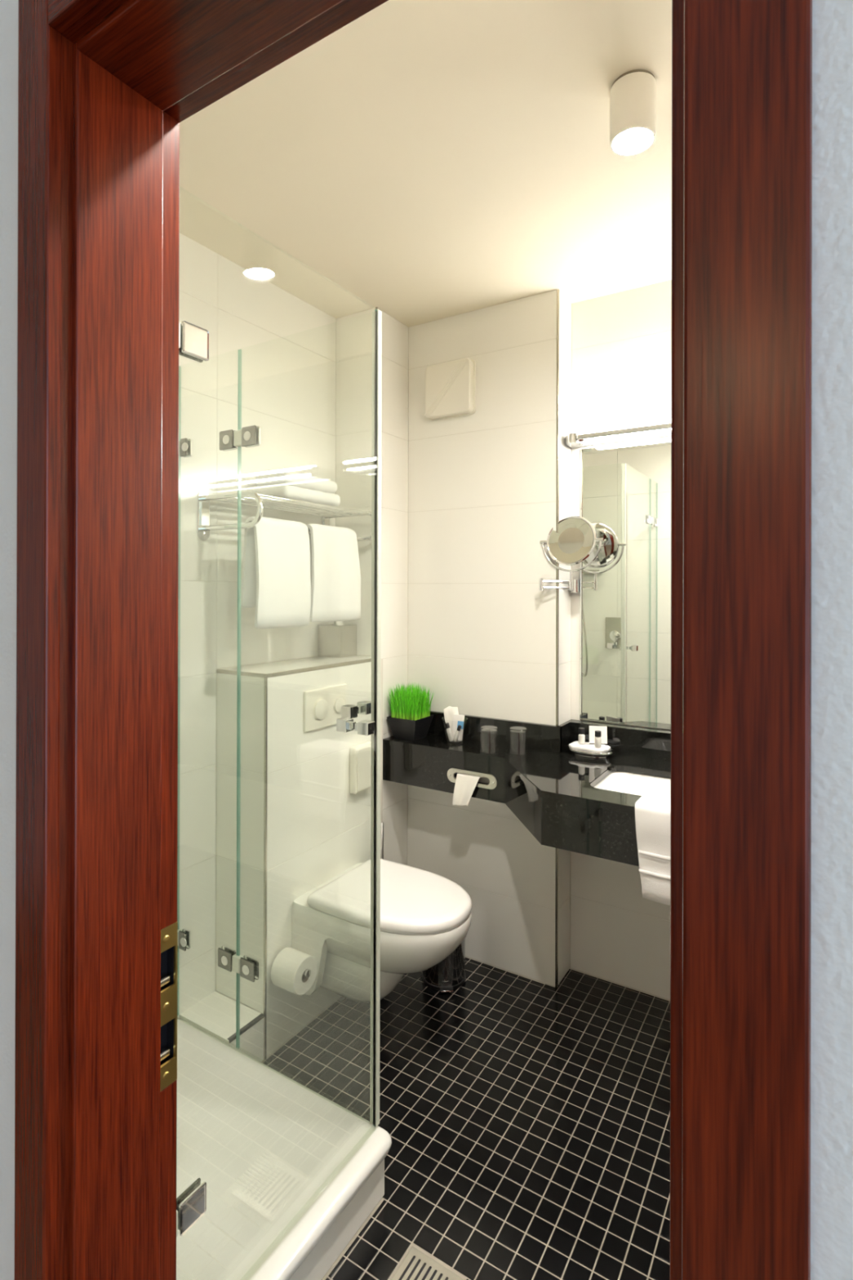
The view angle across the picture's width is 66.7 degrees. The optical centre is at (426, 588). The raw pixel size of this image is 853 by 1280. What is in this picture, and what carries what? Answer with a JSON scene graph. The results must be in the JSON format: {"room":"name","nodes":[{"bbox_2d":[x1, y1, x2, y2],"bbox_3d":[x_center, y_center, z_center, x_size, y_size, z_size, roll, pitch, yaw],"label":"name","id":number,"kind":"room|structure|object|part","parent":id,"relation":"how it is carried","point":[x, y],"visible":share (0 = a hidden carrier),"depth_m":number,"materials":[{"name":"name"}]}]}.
{"room":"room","nodes":[
{"label":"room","id":0,"kind":"room"},
{"bbox_2d":[177,232,336,1018],"bbox_3d":[-0.763,0.228,2.105,0.120,2.646,2.045,0,0,32],"label":"wall","id":1,"kind":"structure","parent":0,"point":[286,344],"depth_m":2.12,"materials":[{"name":"beige tile"}]},
{"bbox_2d":[177,311,374,1123],"bbox_3d":[-0.448,0.315,1.786,0.766,1.988,0.092,0,0,32],"label":"shower door","id":2,"kind":"structure","parent":1,"relation":"attached to","point":[247,967],"depth_m":1.84,"materials":[{"name":"clear glass"}]},
{"bbox_3d":[-0.737,1.063,1.955,0.032,0.054,0.007,0,0,32],"label":"clamp plate","id":3,"kind":"part","parent":2,"relation":"part of","materials":[{"name":"grey metal"}]},
{"bbox_3d":[-0.733,-0.426,1.957,0.032,0.054,0.007,0,0,32],"label":"clamp plate","id":4,"kind":"part","parent":2,"relation":"part of","materials":[{"name":"grey metal"}]},
{"bbox_3d":[-0.729,1.063,1.967,0.032,0.054,0.004,0,0,32],"label":"clamp plate","id":5,"kind":"part","parent":2,"relation":"part of","materials":[{"name":"silver metal"}]},
{"bbox_3d":[-0.726,-0.426,1.969,0.032,0.054,0.004,0,0,32],"label":"clamp plate","id":6,"kind":"part","parent":2,"relation":"part of","materials":[{"name":"silver metal"}]},
{"bbox_3d":[-0.646,0.312,1.910,0.260,1.982,0.008,0,0,32],"label":"glass pane","id":7,"kind":"part","parent":2,"relation":"part of","materials":[{"name":"green"}]},
{"bbox_3d":[-0.578,1.063,1.856,0.056,0.054,0.007,0,0,32],"label":"clamp plate","id":8,"kind":"part","parent":2,"relation":"part of","materials":[{"name":"grey metal"}]},
{"bbox_3d":[-0.574,-0.425,1.858,0.056,0.054,0.007,0,0,32],"label":"clamp plate","id":9,"kind":"part","parent":2,"relation":"part of","materials":[{"name":"grey metal"}]},
{"bbox_3d":[-0.570,1.063,1.868,0.056,0.054,0.004,0,0,32],"label":"clamp plate","id":10,"kind":"part","parent":2,"relation":"part of","materials":[{"name":"silver metal"}]},
{"bbox_3d":[-0.567,-0.425,1.870,0.056,0.054,0.004,0,0,32],"label":"clamp plate","id":11,"kind":"part","parent":2,"relation":"part of","materials":[{"name":"silver metal"}]},
{"bbox_3d":[-0.499,1.064,1.807,0.056,0.054,0.007,0,0,32],"label":"clamp plate","id":12,"kind":"part","parent":2,"relation":"part of","materials":[{"name":"grey metal"}]},
{"bbox_3d":[-0.496,-0.425,1.810,0.056,0.054,0.007,0,0,32],"label":"clamp plate","id":13,"kind":"part","parent":2,"relation":"part of","materials":[{"name":"grey metal"}]},
{"bbox_3d":[-0.492,1.064,1.819,0.056,0.054,0.004,0,0,32],"label":"clamp plate","id":14,"kind":"part","parent":2,"relation":"part of","materials":[{"name":"silver metal"}]},
{"bbox_3d":[-0.489,-0.425,1.821,0.056,0.054,0.004,0,0,32],"label":"clamp plate","id":15,"kind":"part","parent":2,"relation":"part of","materials":[{"name":"silver metal"}]},
{"bbox_3d":[-0.331,0.313,1.714,0.468,1.982,0.008,0,0,32],"label":"glass pane","id":16,"kind":"part","parent":2,"relation":"part of","materials":[{"name":"green"}]},
{"bbox_3d":[-0.186,0.302,1.593,0.029,0.029,0.042,0,0,32],"label":"cube knob","id":17,"kind":"part","parent":2,"relation":"part of","materials":[{"name":"silver metal"}]},
{"bbox_3d":[-0.159,0.302,1.636,0.029,0.029,0.042,0,0,32],"label":"cube knob","id":18,"kind":"part","parent":2,"relation":"part of","materials":[{"name":"silver metal"}]},
{"bbox_2d":[197,490,371,541],"bbox_3d":[-0.436,-0.230,2.261,0.265,0.155,0.665,0,0,32],"label":"towel rack","id":19,"kind":"object","parent":1,"relation":"attached to","point":[249,498],"visible":0.79,"depth_m":2.08,"materials":[{"name":"silver metal"}]},
{"bbox_3d":[-0.711,-0.231,2.066,0.005,0.155,0.044,0,0,32],"label":"wall plate","id":20,"kind":"part","parent":19,"relation":"part of","materials":[{"name":"silver metal"}]},
{"bbox_3d":[-0.541,-0.286,2.307,0.011,0.010,0.588,0,0,32],"label":"shelf rod","id":21,"kind":"part","parent":19,"relation":"part of","materials":[{"name":"silver metal"}]},
{"bbox_2d":[240,516,311,628],"bbox_3d":[-0.480,-0.048,2.075,0.098,0.347,0.234,0,0,32],"label":"towel","id":22,"kind":"object","parent":19,"relation":"hanging from","point":[276,581],"visible":0.96,"depth_m":2.02,"materials":[{"name":"white fabric"}]},
{"bbox_3d":[-0.512,-0.286,2.289,0.011,0.010,0.588,0,0,32],"label":"shelf rod","id":23,"kind":"part","parent":19,"relation":"part of","materials":[{"name":"silver metal"}]},
{"bbox_3d":[-0.478,-0.286,2.267,0.011,0.010,0.588,0,0,32],"label":"shelf rod","id":24,"kind":"part","parent":19,"relation":"part of","materials":[{"name":"silver metal"}]},
{"bbox_2d":[252,484,340,506],"bbox_3d":[-0.452,-0.317,2.269,0.174,0.048,0.288,0,0,32],"label":"folded towel","id":25,"kind":"object","parent":19,"relation":"on","point":[282,491],"visible":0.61,"depth_m":2.17,"materials":[{"name":"white fabric"}]},
{"bbox_2d":[254,471,337,493],"bbox_3d":[-0.454,-0.365,2.272,0.159,0.049,0.269,0,0,32],"label":"folded towel","id":26,"kind":"object","parent":25,"relation":"on","point":[291,478],"visible":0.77,"depth_m":2.18,"materials":[{"name":"white fabric"}]},
{"bbox_3d":[-0.444,-0.286,2.246,0.011,0.010,0.588,0,0,32],"label":"shelf rod","id":27,"kind":"part","parent":19,"relation":"part of","materials":[{"name":"silver metal"}]},
{"bbox_3d":[-0.410,-0.286,2.225,0.011,0.010,0.588,0,0,32],"label":"shelf rod","id":28,"kind":"part","parent":19,"relation":"part of","materials":[{"name":"silver metal"}]},
{"bbox_3d":[-0.376,-0.286,2.204,0.011,0.010,0.588,0,0,32],"label":"shelf rod","id":29,"kind":"part","parent":19,"relation":"part of","materials":[{"name":"silver metal"}]},
{"bbox_3d":[-0.400,-0.230,2.565,0.005,0.155,0.044,0,0,32],"label":"wall plate","id":30,"kind":"part","parent":19,"relation":"part of","materials":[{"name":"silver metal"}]},
{"bbox_2d":[306,523,360,622],"bbox_3d":[-0.343,-0.052,2.293,0.094,0.337,0.264,0,0,32],"label":"towel","id":31,"kind":"object","parent":19,"relation":"hanging from","point":[335,565],"visible":0.92,"depth_m":2.25,"materials":[{"name":"white fabric"}]},
{"bbox_2d":[215,655,382,1058],"bbox_3d":[-0.429,0.909,2.317,0.226,1.287,0.617,0,0,32],"label":"wall","id":32,"kind":"structure","parent":0,"point":[317,829],"depth_m":2.09,"materials":[{"name":"beige tile"}]},
{"bbox_2d":[302,968,311,977],"bbox_3d":[-0.411,1.180,2.016,0.121,0.040,0.040,0,0,32],"label":"holder","id":33,"kind":"object","parent":32,"relation":"attached to","point":[307,973],"visible":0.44,"depth_m":1.98,"materials":[{"name":"silver metal"}]},
{"bbox_2d":[271,946,316,995],"bbox_3d":[-0.412,1.190,2.017,0.098,0.110,0.110,0,0,32],"label":"toilet roll","id":34,"kind":"object","parent":33,"relation":"on","point":[288,967],"visible":1,"depth_m":1.99,"materials":[{"name":"white paper"}]},
{"bbox_2d":[303,684,346,732],"bbox_3d":[-0.342,0.407,2.223,0.017,0.134,0.214,0,0,32],"label":"flush plate","id":35,"kind":"object","parent":32,"relation":"attached to","point":[322,706],"visible":0.91,"depth_m":2.20,"materials":[{"name":"beige plastic"}]},
{"bbox_2d":[317,621,356,657],"bbox_3d":[-0.350,0.190,2.546,0.112,0.150,0.103,0,0,32],"label":"tissue box","id":36,"kind":"object","parent":32,"relation":"on","point":[338,639],"visible":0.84,"depth_m":2.51,"materials":[{"name":"silver metal"}]},
{"bbox_2d":[349,741,371,794],"bbox_3d":[-0.234,0.657,2.380,0.035,0.168,0.120,0,0,32],"label":"dispenser","id":37,"kind":"object","parent":32,"relation":"attached to","point":[360,754],"visible":0.73,"depth_m":2.34,"materials":[{"name":"beige plastic"}]},
{"bbox_2d":[291,858,471,1002],"bbox_3d":[-0.112,1.157,2.100,0.540,0.368,0.376,0,0,32],"label":"toilet","id":38,"kind":"object","parent":32,"relation":"attached to","point":[425,916],"visible":0.8,"depth_m":2.02,"materials":[{"name":"white ceramic"}]},
{"bbox_3d":[-0.086,1.006,2.084,0.468,0.007,0.364,0,0,32],"label":"seat","id":39,"kind":"part","parent":38,"relation":"part of","materials":[{"name":"white"}]},
{"bbox_3d":[-0.086,0.988,2.084,0.479,0.029,0.376,0,0,32],"label":"lid","id":40,"kind":"part","parent":38,"relation":"part of","materials":[{"name":"white"}]},
{"bbox_2d":[380,822,383,859],"bbox_3d":[-0.170,1.118,2.447,0.073,0.470,0.068,0,0,32],"label":"toilet brush","id":41,"kind":"object","parent":32,"relation":"attached to","point":[381,823],"visible":0.02,"depth_m":2.44,"materials":[{"name":"silver metal"}]},
{"bbox_2d":[335,307,408,865],"bbox_3d":[-0.198,0.231,2.707,0.204,2.646,0.326,0,0,32],"label":"wall column","id":42,"kind":"structure","parent":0,"point":[353,335],"depth_m":2.59,"materials":[{"name":"beige tile"}]},
{"bbox_2d":[179,0,671,327],"bbox_3d":[0.596,-1.143,1.398,3.170,0.100,1.998,0,0,32],"label":"ceiling","id":43,"kind":"structure","parent":0,"point":[419,162],"depth_m":1.68,"materials":[{"name":"beige paint"}]},
{"bbox_2d":[609,69,656,156],"bbox_3d":[0.449,-1.032,1.411,0.096,0.121,0.096,0,0,32],"label":"ceiling lamp","id":44,"kind":"object","parent":43,"relation":"attached to","point":[633,95],"visible":1,"depth_m":1.38,"materials":[{"name":"white metal"}]},
{"bbox_2d":[0,0,852,1279],"bbox_3d":[-0.112,0.151,0.577,5.600,2.800,0.139,0,0,32],"label":"wall","id":45,"kind":"structure","parent":0,"point":[832,443],"depth_m":0.31,"materials":[{"name":"white paint"}]},
{"bbox_2d":[176,309,382,1236],"bbox_3d":[-0.325,0.315,1.247,0.092,1.988,0.793,0,0,32],"label":"shower door","id":46,"kind":"structure","parent":45,"relation":"attached to","point":[193,340],"depth_m":1.57,"materials":[{"name":"clear glass"}]},
{"bbox_3d":[-0.414,1.068,1.123,0.007,0.054,0.054,0,0,32],"label":"clamp plate","id":47,"kind":"part","parent":46,"relation":"part of","materials":[{"name":"grey metal"}]},
{"bbox_3d":[-0.411,-0.426,1.126,0.007,0.054,0.054,0,0,32],"label":"clamp plate","id":48,"kind":"part","parent":46,"relation":"part of","materials":[{"name":"grey metal"}]},
{"bbox_3d":[-0.403,1.068,1.116,0.004,0.054,0.054,0,0,32],"label":"clamp plate","id":49,"kind":"part","parent":46,"relation":"part of","materials":[{"name":"silver metal"}]},
{"bbox_3d":[-0.399,-0.426,1.118,0.004,0.054,0.054,0,0,32],"label":"clamp plate","id":50,"kind":"part","parent":46,"relation":"part of","materials":[{"name":"silver metal"}]},
{"bbox_3d":[-0.186,0.320,1.517,0.042,0.029,0.029,0,0,32],"label":"cube knob","id":51,"kind":"part","parent":46,"relation":"part of","materials":[{"name":"silver metal"}]},
{"bbox_3d":[-0.143,0.320,1.491,0.042,0.029,0.029,0,0,32],"label":"cube knob","id":52,"kind":"part","parent":46,"relation":"part of","materials":[{"name":"silver metal"}]},
{"bbox_3d":[-0.276,0.312,1.329,0.008,1.982,0.575,0,0,32],"label":"glass pane","id":53,"kind":"part","parent":46,"relation":"part of","materials":[{"name":"green"}]},
{"bbox_2d":[14,0,812,1279],"bbox_3d":[0.167,0.408,0.431,1.292,2.086,0.233,0,0,26],"label":"door frame","id":54,"kind":"structure","parent":45,"relation":"in","point":[106,88],"depth_m":0.65,"materials":[{"name":"brown wood"}]},
{"bbox_3d":[-0.400,0.416,0.665,0.058,2.068,0.015,0,0,32],"label":"casing","id":55,"kind":"part","parent":54,"relation":"part of","materials":[{"name":"brown wood"}]},
{"bbox_3d":[-0.119,-0.589,0.493,0.599,0.058,0.015,0,0,32],"label":"casing","id":56,"kind":"part","parent":54,"relation":"part of","materials":[{"name":"brown wood"}]},
{"bbox_3d":[-0.311,0.497,0.769,0.003,0.190,0.032,0,0,32],"label":"strike plate","id":57,"kind":"part","parent":54,"relation":"part of","materials":[{"name":"gold metal"}]},
{"bbox_3d":[0.156,0.417,0.318,0.056,2.068,0.015,0,0,32],"label":"casing","id":58,"kind":"part","parent":54,"relation":"part of","materials":[{"name":"brown wood"}]},
{"bbox_2d":[261,956,670,1279],"bbox_3d":[0.561,1.503,1.330,3.150,0.100,2.137,0,0,32],"label":"floor","id":59,"kind":"structure","parent":0,"point":[526,1121],"depth_m":1.78,"materials":[{"name":"black tile"}]},
{"bbox_2d":[179,991,264,1062],"bbox_3d":[-0.630,1.381,1.995,0.224,0.142,0.138,0,0,32],"label":"shower shelf","id":60,"kind":"object","parent":59,"relation":"on","point":[215,1014],"visible":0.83,"depth_m":1.98,"materials":[{"name":"white tile"}]},
{"bbox_2d":[176,1018,391,1279],"bbox_3d":[-0.627,1.380,1.442,0.814,0.142,0.792,0,0,32],"label":"shower tray","id":61,"kind":"object","parent":59,"relation":"on","point":[291,1174],"visible":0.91,"depth_m":1.51,"materials":[{"name":"white ceramic"}]},
{"bbox_2d":[390,1245,464,1279],"bbox_3d":[-0.009,1.452,1.343,0.131,0.002,0.125,0,0,32],"label":"floor drain","id":62,"kind":"object","parent":59,"relation":"on","point":[415,1265],"visible":1,"depth_m":1.38,"materials":[{"name":"grey metal"}]},
{"bbox_2d":[422,937,466,992],"bbox_3d":[0.061,1.325,2.410,0.164,0.256,0.182,0,0,32],"label":"pedal bin","id":63,"kind":"object","parent":59,"relation":"on","point":[448,975],"visible":0.37,"depth_m":2.35,"materials":[{"name":"silver metal"}]},
{"bbox_2d":[407,289,571,986],"bbox_3d":[0.155,0.231,2.649,0.855,2.646,0.150,0,0,32],"label":"wall","id":64,"kind":"structure","parent":0,"point":[482,485],"depth_m":2.49,"materials":[{"name":"beige tile"}]},
{"bbox_2d":[424,358,475,420],"bbox_3d":[0.092,-0.791,2.578,0.212,0.214,0.043,0,0,32],"label":"air vent","id":65,"kind":"object","parent":64,"relation":"in","point":[450,386],"visible":1,"depth_m":2.55,"materials":[{"name":"beige plastic"}]},
{"bbox_2d":[555,288,559,987],"bbox_3d":[0.477,0.182,2.364,0.008,2.546,0.009,0,0,32],"label":"trim","id":66,"kind":"structure","parent":64,"relation":"attached to","point":[557,290],"depth_m":2.36,"materials":[{"name":"silver metal"}]},
{"bbox_2d":[538,515,604,592],"bbox_3d":[0.541,-0.123,2.384,0.232,0.279,0.186,0,0,20],"label":"mirror","id":67,"kind":"object","parent":64,"relation":"attached to","point":[575,540],"visible":1,"depth_m":2.33,"materials":[{"name":"silver metal"}]},
{"bbox_3d":[0.519,-0.028,2.327,0.011,0.070,0.011,0,0,32],"label":"stem","id":68,"kind":"part","parent":67,"relation":"part of","materials":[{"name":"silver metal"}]},
{"bbox_2d":[569,280,671,1000],"bbox_3d":[1.501,0.233,1.948,2.212,2.646,0.100,0,0,32],"label":"wall","id":69,"kind":"structure","parent":0,"point":[621,341],"depth_m":2.39,"materials":[{"name":"white paint"}]},
{"bbox_2d":[426,711,561,753],"bbox_3d":[0.201,0.547,2.519,0.671,0.095,0.019,0,0,32],"label":"backsplash","id":70,"kind":"structure","parent":69,"relation":"attached to","point":[538,736],"depth_m":2.44,"materials":[{"name":"black stone"}]},
{"bbox_2d":[382,711,671,866],"bbox_3d":[1.002,0.628,1.843,2.745,0.255,0.603,0,0,32],"label":"countertop","id":71,"kind":"structure","parent":69,"relation":"attached to","point":[550,788],"depth_m":2.25,"materials":[{"name":"black stone"}]},
{"bbox_2d":[386,682,433,741],"bbox_3d":[-0.061,0.482,2.578,0.160,0.222,0.158,0,0,32],"label":"potted grass","id":72,"kind":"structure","parent":71,"relation":"on","point":[411,719],"depth_m":2.55,"materials":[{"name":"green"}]},
{"bbox_2d":[386,714,433,741],"bbox_3d":[-0.064,0.551,2.583,0.136,0.084,0.136,0,0,32],"label":"pot","id":73,"kind":"object","parent":71,"relation":"on","point":[404,726],"depth_m":2.54,"materials":[{"name":"black ceramic"}]},
{"bbox_3d":[0.057,0.684,2.419,0.531,0.140,0.017,0,0,32],"label":"apron panel","id":74,"kind":"part","parent":71,"relation":"part of","materials":[{"name":"black stone"}]},
{"bbox_2d":[441,717,467,742],"bbox_3d":[0.109,0.546,2.494,0.100,0.094,0.100,0,0,32],"label":"drinking glass","id":75,"kind":"object","parent":71,"relation":"on","point":[442,717],"visible":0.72,"depth_m":2.49,"materials":[{"name":"clear glass"}]},
{"bbox_2d":[444,722,453,741],"bbox_3d":[0.086,0.549,2.476,0.034,0.071,0.017,0,0,-4],"label":"bottle","id":76,"kind":"object","parent":75,"relation":"in","point":[447,726],"visible":1,"depth_m":2.47,"materials":[{"name":"white plastic"}]},
{"bbox_2d":[443,706,458,733],"bbox_3d":[0.097,0.520,2.505,0.064,0.130,0.014,0,0,5],"label":"sachet","id":77,"kind":"object","parent":75,"relation":"in","point":[449,712],"visible":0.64,"depth_m":2.50,"materials":[{"name":"white paper"}]},
{"bbox_2d":[453,724,461,742],"bbox_3d":[0.118,0.552,2.469,0.036,0.065,0.015,0,0,44],"label":"bottle","id":78,"kind":"object","parent":75,"relation":"in","point":[457,733],"visible":1,"depth_m":2.46,"materials":[{"name":"white plastic"}]},
{"bbox_2d":[452,714,464,741],"bbox_3d":[0.121,0.533,2.486,0.052,0.104,0.010,0,0,6],"label":"packet","id":79,"kind":"object","parent":75,"relation":"in","point":[458,719],"visible":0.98,"depth_m":2.48,"materials":[{"name":"white paper"}]},
{"bbox_2d":[457,720,463,728],"bbox_3d":[0.130,0.523,2.482,0.026,0.032,0.002,0,0,6],"label":"print","id":80,"kind":"object","parent":79,"relation":"attached to","point":[459,722],"depth_m":2.48,"materials":[{"name":"blue paper"}]},
{"bbox_2d":[447,768,497,805],"bbox_3d":[0.176,0.721,2.359,0.203,0.134,0.096,0,0,32],"label":"dispenser","id":81,"kind":"object","parent":71,"relation":"attached to","point":[466,781],"visible":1,"depth_m":2.33,"materials":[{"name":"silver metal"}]},
{"bbox_3d":[0.163,0.686,2.338,0.203,0.052,0.007,0,0,32],"label":"oval frame","id":82,"kind":"part","parent":81,"relation":"part of","materials":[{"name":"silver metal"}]},
{"bbox_3d":[0.317,0.684,2.089,0.020,0.140,0.373,0,0,-10],"label":"apron panel","id":83,"kind":"part","parent":71,"relation":"part of","materials":[{"name":"black stone"}]},
{"bbox_2d":[565,744,615,758],"bbox_3d":[0.585,0.583,2.319,0.176,0.023,0.116,0,0,32],"label":"tray","id":84,"kind":"object","parent":71,"relation":"on","point":[600,755],"visible":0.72,"depth_m":2.27,"materials":[{"name":"silver metal"}]},
{"bbox_2d":[568,741,610,754],"bbox_3d":[0.584,0.573,2.320,0.144,0.030,0.088,0,0,32],"label":"cloth","id":85,"kind":"object","parent":84,"relation":"on","point":[587,747],"visible":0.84,"depth_m":2.29,"materials":[{"name":"white"}]},
{"bbox_2d":[578,727,585,743],"bbox_3d":[0.558,0.529,2.328,0.023,0.055,0.023,0,0,32],"label":"bottle","id":86,"kind":"object","parent":85,"relation":"on","point":[581,730],"visible":1,"depth_m":2.32,"materials":[{"name":"white plastic"}]},
{"bbox_2d":[594,730,601,746],"bbox_3d":[0.604,0.529,2.280,0.023,0.055,0.023,0,0,32],"label":"bottle","id":87,"kind":"object","parent":85,"relation":"on","point":[597,740],"visible":1,"depth_m":2.27,"materials":[{"name":"white plastic"}]},
{"bbox_2d":[589,725,607,744],"bbox_3d":[0.615,0.525,2.320,0.062,0.064,0.010,0,0,8],"label":"card","id":88,"kind":"object","parent":85,"relation":"on","point":[603,729],"visible":0.75,"depth_m":2.32,"materials":[{"name":"white paper"}]},
{"bbox_3d":[1.178,0.685,1.393,1.969,0.140,0.020,0,0,32],"label":"apron panel","id":89,"kind":"part","parent":71,"relation":"part of","materials":[{"name":"black stone"}]},
{"bbox_2d":[594,771,670,795],"bbox_3d":[0.751,0.681,1.948,0.481,0.131,0.321,0,0,32],"label":"washbasin","id":90,"kind":"object","parent":71,"relation":"in","point":[631,783],"visible":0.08,"depth_m":2.13,"materials":[{"name":"white ceramic"}]},
{"bbox_2d":[635,791,670,905],"bbox_3d":[0.696,0.701,1.742,0.231,0.256,0.175,0,0,32],"label":"hand towel","id":91,"kind":"object","parent":71,"relation":"hanging from","point":[652,809],"visible":0.34,"depth_m":1.71,"materials":[{"name":"white fabric"}]},
{"bbox_2d":[558,721,569,752],"bbox_3d":[0.503,0.547,2.383,0.016,0.095,0.106,0,0,32],"label":"backsplash","id":92,"kind":"structure","parent":69,"relation":"attached to","point":[565,731],"depth_m":2.38,"materials":[{"name":"black stone"}]},
{"bbox_2d":[565,418,671,448],"bbox_3d":[0.912,-0.559,2.198,0.894,0.048,0.101,0,0,32],"label":"light","id":93,"kind":"object","parent":69,"relation":"attached to","point":[660,428],"visible":0.46,"depth_m":2.31,"materials":[{"name":"silver metal"}]},
{"bbox_2d":[576,418,671,434],"bbox_3d":[0.902,-0.573,2.182,0.810,0.020,0.020,0,0,32],"label":"diffuser","id":94,"kind":"object","parent":93,"relation":"attached to","point":[666,420],"depth_m":2.30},
{"bbox_2d":[584,428,671,442],"bbox_3d":[0.899,-0.540,2.177,0.748,0.008,0.028,0,0,32],"label":"diffuser","id":95,"kind":"object","parent":93,"relation":"attached to","point":[624,433],"depth_m":2.29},
{"bbox_3d":[0.936,-0.549,2.236,0.818,0.026,0.011,0,0,32],"label":"wall rail","id":96,"kind":"part","parent":93,"relation":"part of","materials":[{"name":"silver metal"}]},
{"bbox_2d":[567,719,671,760],"bbox_3d":[1.425,0.549,1.903,2.090,0.095,0.054,0,0,32],"label":"backsplash","id":97,"kind":"structure","parent":69,"relation":"attached to","point":[638,741],"depth_m":2.30,"materials":[{"name":"black stone"}]},
{"bbox_2d":[579,439,671,729],"bbox_3d":[1.391,-0.014,1.955,1.906,1.026,0.004,0,0,32],"label":"wall mirror","id":98,"kind":"object","parent":69,"relation":"attached to","point":[625,592],"visible":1,"depth_m":2.37,"materials":[{"name":"silver metal"}]}
]}

